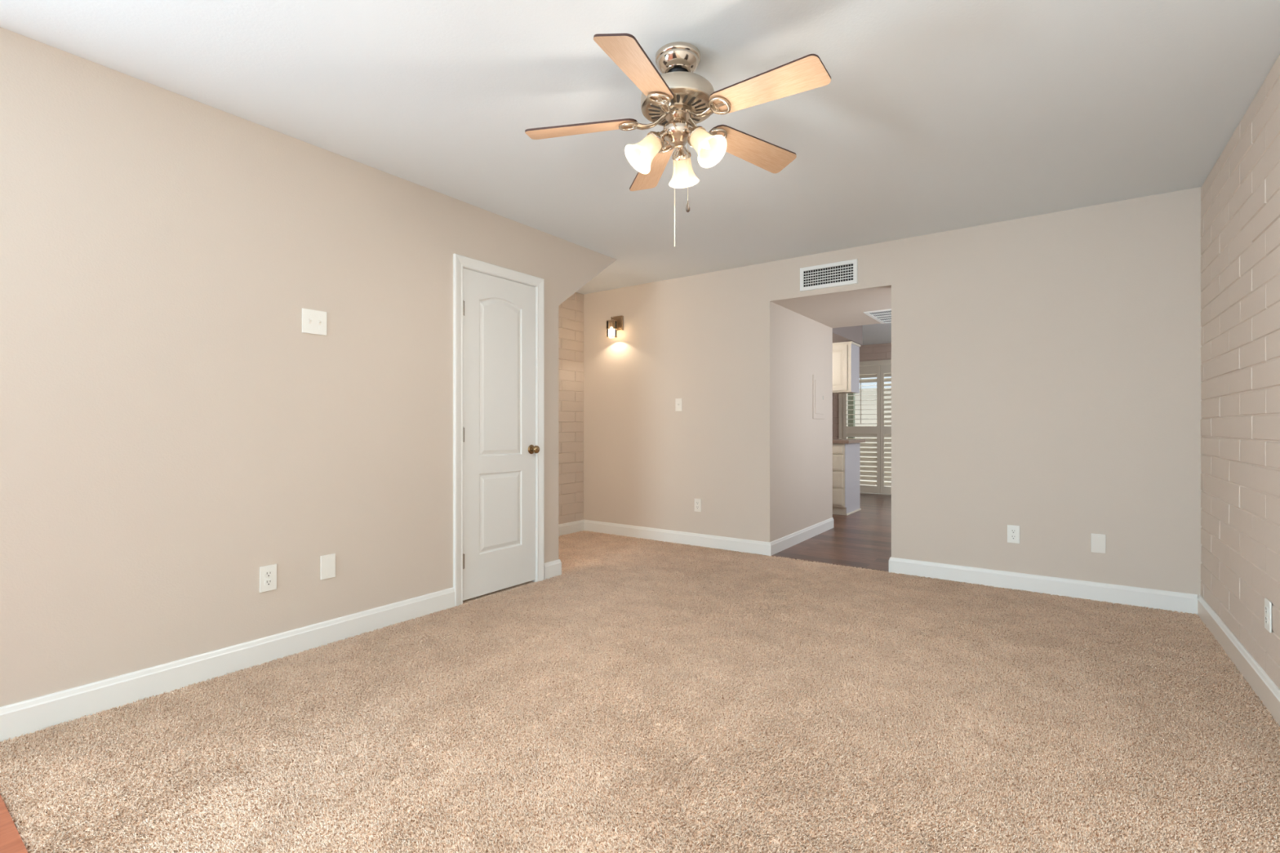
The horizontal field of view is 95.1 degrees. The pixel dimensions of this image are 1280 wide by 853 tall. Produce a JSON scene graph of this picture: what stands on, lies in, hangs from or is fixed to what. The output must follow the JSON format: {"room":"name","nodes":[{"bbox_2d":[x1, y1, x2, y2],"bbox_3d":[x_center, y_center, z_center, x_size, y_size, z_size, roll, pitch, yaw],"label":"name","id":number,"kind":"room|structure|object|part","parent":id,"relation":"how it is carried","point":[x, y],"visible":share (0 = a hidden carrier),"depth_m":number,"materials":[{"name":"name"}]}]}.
{"room":"empty living room","nodes":[
{"label":"empty living room","id":0,"kind":"room"},
{"bbox_2d":[0,26,616,706],"bbox_3d":[-2.975,-0.146,1.018,0.120,2.448,9.385,0,0,36],"label":"wall","id":1,"kind":"structure","parent":0,"point":[172,431],"depth_m":2.48,"materials":[{"name":"paint"}]},
{"bbox_2d":[0,587,454,742],"bbox_3d":[-3.382,1.020,0.336,0.015,0.116,7.803,0,0,36],"label":"baseboard","id":2,"kind":"structure","parent":1,"relation":"attached to","point":[26,717],"depth_m":2.45,"materials":[{"name":"white paint"}]},
{"bbox_2d":[259,564,276,592],"bbox_3d":[-1.703,0.695,2.682,0.008,0.117,0.070,0,0,36],"label":"power outlet","id":3,"kind":"object","parent":1,"relation":"attached to","point":[268,574],"visible":1,"depth_m":2.68,"materials":[{"name":"white plastic"}]},
{"bbox_2d":[264,579,272,586],"bbox_3d":[-1.701,0.714,2.680,0.004,0.027,0.034,0,0,36],"label":"receptacle","id":4,"kind":"object","parent":3,"relation":"attached to","point":[267,582],"depth_m":2.68,"materials":[{"name":"white plastic"}]},
{"bbox_2d":[264,570,272,577],"bbox_3d":[-1.701,0.675,2.680,0.004,0.027,0.034,0,0,36],"label":"receptacle","id":5,"kind":"object","parent":3,"relation":"attached to","point":[267,573],"depth_m":2.68,"materials":[{"name":"white plastic"}]},
{"bbox_2d":[302,307,326,335],"bbox_3d":[-1.580,-0.509,2.845,0.017,0.117,0.116,0,0,36],"label":"light switch","id":6,"kind":"object","parent":1,"relation":"attached to","point":[313,322],"visible":1,"depth_m":2.84,"materials":[{"name":"white plastic"}]},
{"bbox_2d":[320,553,335,579],"bbox_3d":[-1.546,0.694,2.901,0.007,0.117,0.072,0,0,36],"label":"blank wall plate","id":7,"kind":"object","parent":1,"relation":"attached to","point":[327,562],"visible":1,"depth_m":2.90,"materials":[{"name":"white plastic"}]},
{"bbox_2d":[453,253,544,606],"bbox_3d":[-0.940,0.021,3.835,0.133,2.112,0.746,0,0,36],"label":"trim","id":8,"kind":"structure","parent":1,"relation":"attached to","point":[460,262],"depth_m":3.54,"materials":[{"name":"white paint"}]},
{"bbox_2d":[462,267,539,600],"bbox_3d":[-0.891,0.046,3.795,0.102,2.026,0.616,0,0,36],"label":"door","id":9,"kind":"structure","parent":1,"relation":"in","point":[500,449],"depth_m":3.78,"materials":[{"name":"white paint"}]},
{"bbox_3d":[-0.720,0.155,4.002,0.068,0.064,0.064,0,0,36],"label":"knob","id":10,"kind":"part","parent":9,"relation":"part of","materials":[{"name":"gold metal"}]},
{"bbox_2d":[544,559,561,579],"bbox_3d":[-0.673,1.020,4.215,0.135,0.116,0.169,0,0,36],"label":"baseboard","id":11,"kind":"object","parent":1,"relation":"attached to","point":[553,568],"visible":0.78,"depth_m":4.17,"materials":[{"name":"white paint"}]},
{"bbox_2d":[558,292,583,524],"bbox_3d":[-1.435,-0.121,4.971,0.122,2.498,2.804,0,0,36],"label":"brick wall","id":12,"kind":"structure","parent":0,"point":[571,311],"depth_m":5.91,"materials":[{"name":"beige brick"}]},
{"bbox_2d":[558,520,584,536],"bbox_3d":[-1.306,1.020,5.038,0.015,0.116,2.504,0,0,36],"label":"baseboard","id":13,"kind":"structure","parent":12,"relation":"attached to","point":[577,526],"depth_m":5.88,"materials":[{"name":"white paint"}]},
{"bbox_2d":[0,0,1279,294],"bbox_3d":[-1.653,-1.421,0.570,4.859,0.100,10.399,0,0,36],"label":"ceiling","id":14,"kind":"structure","parent":0,"point":[932,116],"depth_m":2.44,"materials":[{"name":"white paint"}]},
{"bbox_2d":[524,33,831,246],"bbox_3d":[0.157,-1.014,2.135,1.071,0.713,1.098,0,0,36],"label":"ceiling fan","id":15,"kind":"object","parent":14,"relation":"hanging from","point":[678,99],"visible":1,"depth_m":2.10,"materials":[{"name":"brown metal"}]},
{"bbox_3d":[-0.216,-1.113,2.190,0.413,0.060,0.129,0,0,5],"label":"blade","id":16,"kind":"part","parent":15,"relation":"part of","materials":[{"name":"brown wood"}]},
{"bbox_3d":[-0.001,-1.113,1.833,0.129,0.060,0.413,0,0,23],"label":"blade","id":17,"kind":"part","parent":15,"relation":"part of","materials":[{"name":"brown wood"}]},
{"bbox_3d":[0.006,-0.995,2.122,0.125,0.139,0.133,0,0,36],"label":"lamp shade","id":18,"kind":"part","parent":15,"relation":"part of","materials":[{"name":"white glass"}]},
{"bbox_3d":[0.058,-1.113,2.507,0.129,0.060,0.413,0,0,-13],"label":"blade","id":19,"kind":"part","parent":15,"relation":"part of","materials":[{"name":"brown wood"}]},
{"bbox_3d":[0.061,-1.051,2.139,0.076,0.078,0.083,0,0,36],"label":"lamp arm","id":20,"kind":"part","parent":15,"relation":"part of","materials":[{"name":"silver metal"}]},
{"bbox_3d":[0.127,-0.852,2.133,0.003,0.390,0.003,0,0,-24],"label":"pull chain","id":21,"kind":"part","parent":15,"relation":"part of","materials":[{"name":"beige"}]},
{"bbox_3d":[0.153,-1.051,2.238,0.074,0.078,0.086,0,0,36],"label":"lamp arm","id":22,"kind":"part","parent":15,"relation":"part of","materials":[{"name":"silver metal"}]},
{"bbox_3d":[0.162,-0.995,2.296,0.117,0.139,0.136,0,0,36],"label":"lamp shade","id":23,"kind":"part","parent":15,"relation":"part of","materials":[{"name":"white glass"}]},
{"bbox_3d":[0.176,-0.946,2.149,0.003,0.231,0.003,0,0,-24],"label":"pull chain","id":24,"kind":"part","parent":15,"relation":"part of","materials":[{"name":"beige"}]},
{"bbox_3d":[0.194,-1.051,2.108,0.086,0.078,0.075,0,0,36],"label":"lamp arm","id":25,"kind":"part","parent":15,"relation":"part of","materials":[{"name":"silver metal"}]},
{"bbox_3d":[0.228,-1.005,2.080,0.047,0.050,0.031,0,0,36],"label":"bulb","id":26,"kind":"part","parent":15,"relation":"part of","materials":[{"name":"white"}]},
{"bbox_3d":[0.235,-0.995,2.069,0.138,0.139,0.120,0,0,36],"label":"lamp shade","id":27,"kind":"part","parent":15,"relation":"part of","materials":[{"name":"white glass"}]},
{"bbox_3d":[0.443,-1.113,2.349,0.413,0.060,0.129,0,0,-32],"label":"blade","id":28,"kind":"part","parent":15,"relation":"part of","materials":[{"name":"brown wood"}]},
{"bbox_3d":[0.410,-1.113,1.928,0.413,0.060,0.129,0,0,41],"label":"blade","id":29,"kind":"part","parent":15,"relation":"part of","materials":[{"name":"brown wood"}]},
{"bbox_2d":[0,492,1279,852],"bbox_3d":[-0.320,1.121,2.814,5.600,0.112,15.600,0,0,36],"label":"floor","id":30,"kind":"structure","parent":0,"point":[771,809],"depth_m":1.91,"materials":[{"name":"carpet"}]},
{"bbox_2d":[0,530,1279,852],"bbox_3d":[-0.201,1.071,2.594,4.647,0.013,5.200,0,0,36],"label":"carpet","id":31,"kind":"object","parent":30,"relation":"on","point":[868,575],"visible":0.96,"depth_m":2.09,"materials":[{"name":"beige carpet"}]},
{"bbox_2d":[832,442,861,515],"bbox_3d":[2.455,0.637,7.389,0.466,0.865,0.700,0,0,36],"label":"base cabinet","id":32,"kind":"object","parent":30,"relation":"on","point":[846,457],"visible":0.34,"depth_m":7.09,"materials":[{"name":"beige wood"}]},
{"bbox_3d":[2.264,0.847,7.138,0.410,0.195,0.021,0,0,36],"label":"drawer","id":33,"kind":"part","parent":32,"relation":"part of","materials":[{"name":"beige wood"}]},
{"bbox_3d":[2.264,0.637,7.138,0.410,0.195,0.021,0,0,36],"label":"drawer","id":34,"kind":"part","parent":32,"relation":"part of","materials":[{"name":"beige wood"}]},
{"bbox_3d":[2.264,0.432,7.138,0.410,0.185,0.021,0,0,36],"label":"drawer","id":35,"kind":"part","parent":32,"relation":"part of","materials":[{"name":"beige wood"}]},
{"bbox_3d":[2.264,0.272,7.138,0.410,0.105,0.021,0,0,36],"label":"drawer","id":36,"kind":"part","parent":32,"relation":"part of","materials":[{"name":"beige wood"}]},
{"bbox_3d":[2.642,0.637,7.273,0.006,0.865,0.640,0,0,36],"label":"panel","id":37,"kind":"part","parent":32,"relation":"part of","materials":[{"name":"grey wood"}]},
{"bbox_3d":[2.666,1.060,7.294,0.012,0.018,0.610,0,0,36],"label":"shoe moulding","id":38,"kind":"part","parent":32,"relation":"part of","materials":[{"name":"beige wood"}]},
{"bbox_3d":[2.024,0.637,7.706,0.600,0.865,0.658,0,0,36],"label":"base cabinet","id":39,"kind":"object","parent":30,"relation":"on","visible":0},
{"bbox_2d":[832,439,865,444],"bbox_3d":[2.235,0.183,7.572,1.125,0.038,0.730,0,0,36],"label":"countertop","id":40,"kind":"structure","parent":39,"relation":"on","point":[834,441],"depth_m":7.06,"materials":[{"name":"laminate"}]},
{"bbox_2d":[775,303,832,539],"bbox_3d":[1.544,0.022,5.617,0.120,2.134,1.531,0,0,36],"label":"wall","id":41,"kind":"structure","parent":0,"point":[803,344],"depth_m":5.44,"materials":[{"name":"paint"}]},
{"bbox_2d":[813,374,824,418],"bbox_3d":[1.790,-0.293,5.842,0.017,0.430,0.336,0,0,36],"label":"breaker panel","id":42,"kind":"object","parent":41,"relation":"attached to","point":[818,381],"visible":1,"depth_m":5.82,"materials":[{"name":"paint"}]},
{"bbox_3d":[1.790,-0.293,5.841,0.007,0.330,0.250,0,0,36],"label":"panel door","id":43,"kind":"part","parent":42,"relation":"part of","materials":[{"name":"paint"}]},
{"bbox_2d":[832,341,860,394],"bbox_3d":[2.540,-0.740,7.479,0.438,0.619,0.392,0,0,36],"label":"upper cabinet","id":44,"kind":"object","parent":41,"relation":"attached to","point":[846,355],"visible":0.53,"depth_m":7.29,"materials":[{"name":"beige wood"}]},
{"bbox_3d":[2.416,-0.728,7.344,0.357,0.555,0.018,0,0,36],"label":"cabinet door","id":45,"kind":"part","parent":44,"relation":"part of","materials":[{"name":"beige wood"}]},
{"bbox_3d":[2.540,-1.038,7.479,0.438,0.024,0.392,0,0,36],"label":"crown","id":46,"kind":"part","parent":44,"relation":"part of","materials":[{"name":"beige wood"}]},
{"bbox_3d":[2.708,-0.728,7.364,0.005,0.595,0.356,0,0,36],"label":"panel","id":47,"kind":"part","parent":44,"relation":"part of","materials":[{"name":"grey wood"}]},
{"bbox_2d":[832,325,862,345],"bbox_3d":[1.334,-1.185,7.658,2.640,0.270,1.540,0,0,36],"label":"trim","id":48,"kind":"structure","parent":41,"relation":"attached to","point":[846,334],"depth_m":7.09,"materials":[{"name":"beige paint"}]},
{"bbox_2d":[776,288,891,328],"bbox_3d":[2.706,-1.258,4.784,2.980,0.426,1.531,0,0,36],"label":"ceiling","id":49,"kind":"structure","parent":0,"point":[848,309],"depth_m":5.12,"materials":[{"name":"paint"}]},
{"bbox_2d":[863,308,891,324],"bbox_3d":[2.447,-1.040,5.453,0.524,0.010,0.690,0,0,36],"label":"ceiling vent","id":50,"kind":"object","parent":49,"relation":"in","point":[884,316],"visible":0.29,"depth_m":5.46,"materials":[{"name":"white metal"}]},
{"bbox_2d":[832,342,891,439],"bbox_3d":[4.157,-0.126,9.139,5.500,2.390,0.102,0,0,36],"label":"wall","id":51,"kind":"structure","parent":0,"point":[877,352],"depth_m":9.44,"materials":[{"name":"beige paint"}]},
{"bbox_2d":[839,360,891,493],"bbox_3d":[4.305,0.007,8.972,2.476,2.125,0.123,0,0,36],"label":"window shutters","id":52,"kind":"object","parent":51,"relation":"in","point":[880,369],"depth_m":9.35,"materials":[{"name":"beige paint"}]},
{"bbox_3d":[3.560,-0.430,9.436,0.012,0.760,0.008,0,0,36],"label":"tilt rod","id":53,"kind":"part","parent":52,"relation":"part of","materials":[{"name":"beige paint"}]},
{"bbox_3d":[3.585,0.040,9.471,0.580,2.040,0.030,0,0,36],"label":"shutter panel","id":54,"kind":"part","parent":52,"relation":"part of","materials":[{"name":"beige paint"}]},
{"bbox_3d":[4.060,0.040,9.130,0.580,2.040,0.030,0,0,36],"label":"shutter panel","id":55,"kind":"part","parent":52,"relation":"part of","materials":[{"name":"beige paint"}]},
{"bbox_2d":[862,323,891,345],"bbox_3d":[3.158,-1.371,7.660,5.600,0.100,3.670,0,0,36],"label":"ceiling","id":56,"kind":"structure","parent":0,"point":[872,334],"depth_m":8.36,"materials":[{"name":"white paint"}]},
{"bbox_2d":[583,186,1201,597],"bbox_3d":[1.344,-0.121,4.748,4.859,2.498,0.115,0,0,36],"label":"wall","id":57,"kind":"structure","parent":0,"point":[1046,368],"depth_m":3.97,"materials":[{"name":"paint"}]},
{"bbox_2d":[605,315,622,337],"bbox_3d":[-0.260,-0.983,5.726,0.116,0.222,0.166,0,0,36],"label":"wall sconce","id":58,"kind":"object","parent":57,"relation":"attached to","point":[617,322],"visible":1,"depth_m":5.69,"materials":[{"name":"brown metal"}]},
{"bbox_3d":[-0.277,-0.917,5.702,0.070,0.062,0.070,0,0,36],"label":"lamp shade","id":59,"kind":"part","parent":58,"relation":"part of","materials":[{"name":"white glass"}]},
{"bbox_2d":[675,398,682,411],"bbox_3d":[0.353,-0.202,5.378,0.070,0.117,0.017,0,0,36],"label":"light switch","id":60,"kind":"object","parent":57,"relation":"attached to","point":[678,402],"visible":1,"depth_m":5.38,"materials":[{"name":"white plastic"}]},
{"bbox_2d":[694,498,701,511],"bbox_3d":[0.519,0.707,5.264,0.070,0.117,0.008,0,0,36],"label":"power outlet","id":61,"kind":"object","parent":57,"relation":"attached to","point":[697,501],"visible":1,"depth_m":5.26,"materials":[{"name":"white plastic"}]},
{"bbox_2d":[583,517,833,556],"bbox_3d":[0.737,1.020,6.117,2.045,0.116,1.661,0,0,36],"label":"baseboard","id":62,"kind":"structure","parent":57,"relation":"attached to","point":[742,545],"depth_m":5.36,"materials":[{"name":"white paint"}]},
{"bbox_2d":[800,258,857,291],"bbox_3d":[1.470,-1.183,4.579,0.454,0.191,0.013,0,0,36],"label":"air vent","id":63,"kind":"object","parent":57,"relation":"in","point":[845,273],"visible":1,"depth_m":4.57,"materials":[{"name":"white metal"}]},
{"bbox_2d":[1007,524,1019,543],"bbox_3d":[2.467,0.711,3.866,0.070,0.117,0.008,0,0,36],"label":"power outlet","id":64,"kind":"object","parent":57,"relation":"attached to","point":[1013,531],"visible":1,"depth_m":3.87,"materials":[{"name":"white plastic"}]},
{"bbox_2d":[1010,534,1016,539],"bbox_3d":[2.466,0.730,3.865,0.034,0.027,0.004,0,0,36],"label":"receptacle","id":65,"kind":"object","parent":64,"relation":"attached to","point":[1012,536],"depth_m":3.86,"materials":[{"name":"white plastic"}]},
{"bbox_2d":[1010,528,1016,533],"bbox_3d":[2.466,0.691,3.865,0.034,0.027,0.004,0,0,36],"label":"receptacle","id":66,"kind":"object","parent":64,"relation":"attached to","point":[1012,531],"depth_m":3.86,"materials":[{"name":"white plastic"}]},
{"bbox_2d":[888,556,1197,614],"bbox_3d":[2.545,1.020,3.878,1.664,0.116,0.130,0,0,36],"label":"baseboard","id":67,"kind":"structure","parent":57,"relation":"attached to","point":[1184,602],"depth_m":3.74,"materials":[{"name":"white paint"}]},
{"bbox_2d":[1091,533,1106,553],"bbox_3d":[2.827,0.720,3.609,0.072,0.117,0.007,0,0,36],"label":"blank wall plate","id":68,"kind":"object","parent":57,"relation":"attached to","point":[1098,540],"visible":1,"depth_m":3.60,"materials":[{"name":"white plastic"}]},
{"bbox_2d":[1200,53,1279,688],"bbox_3d":[0.298,-0.121,-0.808,0.122,2.498,10.234,0,0,36],"label":"wall","id":69,"kind":"structure","parent":0,"point":[1240,195],"depth_m":2.56,"materials":[{"name":"beige brick"}]},
{"bbox_2d":[1197,595,1279,726],"bbox_3d":[0.229,1.020,-0.790,0.015,0.116,10.184,0,0,36],"label":"baseboard","id":70,"kind":"structure","parent":69,"relation":"attached to","point":[1268,692],"depth_m":2.52,"materials":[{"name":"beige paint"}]},
{"bbox_2d":[1264,597,1271,632],"bbox_3d":[2.413,0.725,2.250,0.008,0.117,0.070,0,0,36],"label":"power outlet","id":71,"kind":"object","parent":69,"relation":"attached to","point":[1268,604],"visible":1,"depth_m":2.24,"materials":[{"name":"white plastic"}]},
{"bbox_2d":[1264,615,1268,624],"bbox_3d":[2.411,0.744,2.252,0.004,0.027,0.034,0,0,36],"label":"receptacle","id":72,"kind":"object","parent":71,"relation":"attached to","point":[1266,617],"depth_m":2.25,"materials":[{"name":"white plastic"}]},
{"bbox_2d":[1264,605,1268,613],"bbox_3d":[2.411,0.705,2.252,0.004,0.027,0.034,0,0,36],"label":"receptacle","id":73,"kind":"object","parent":71,"relation":"attached to","point":[1266,607],"depth_m":2.25,"materials":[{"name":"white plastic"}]},
{"label":"outside","id":74,"kind":"structure","parent":0,"visible":0},
{"bbox_2d":[860,480,891,486],"bbox_3d":[6.272,1.169,11.315,9.000,0.100,5.900,0,0,36],"label":"floor","id":75,"kind":"structure","parent":74,"point":[860,480],"depth_m":12.02,"materials":[{"name":"beige paint"}]},
{"bbox_2d":[848,393,854,438],"bbox_3d":[3.831,-0.205,10.605,0.100,2.650,0.100,0,0,36],"label":"patio post","id":76,"kind":"object","parent":75,"relation":"on","point":[850,397],"visible":0.29,"depth_m":10.56,"materials":[{"name":"grey"}]},
{"bbox_2d":[846,387,891,477],"bbox_3d":[6.505,0.144,11.640,9.000,1.950,0.100,0,0,36],"label":"wall","id":77,"kind":"structure","parent":75,"relation":"on","point":[873,391],"depth_m":12.69,"materials":[{"name":"beige paint"}]}
]}

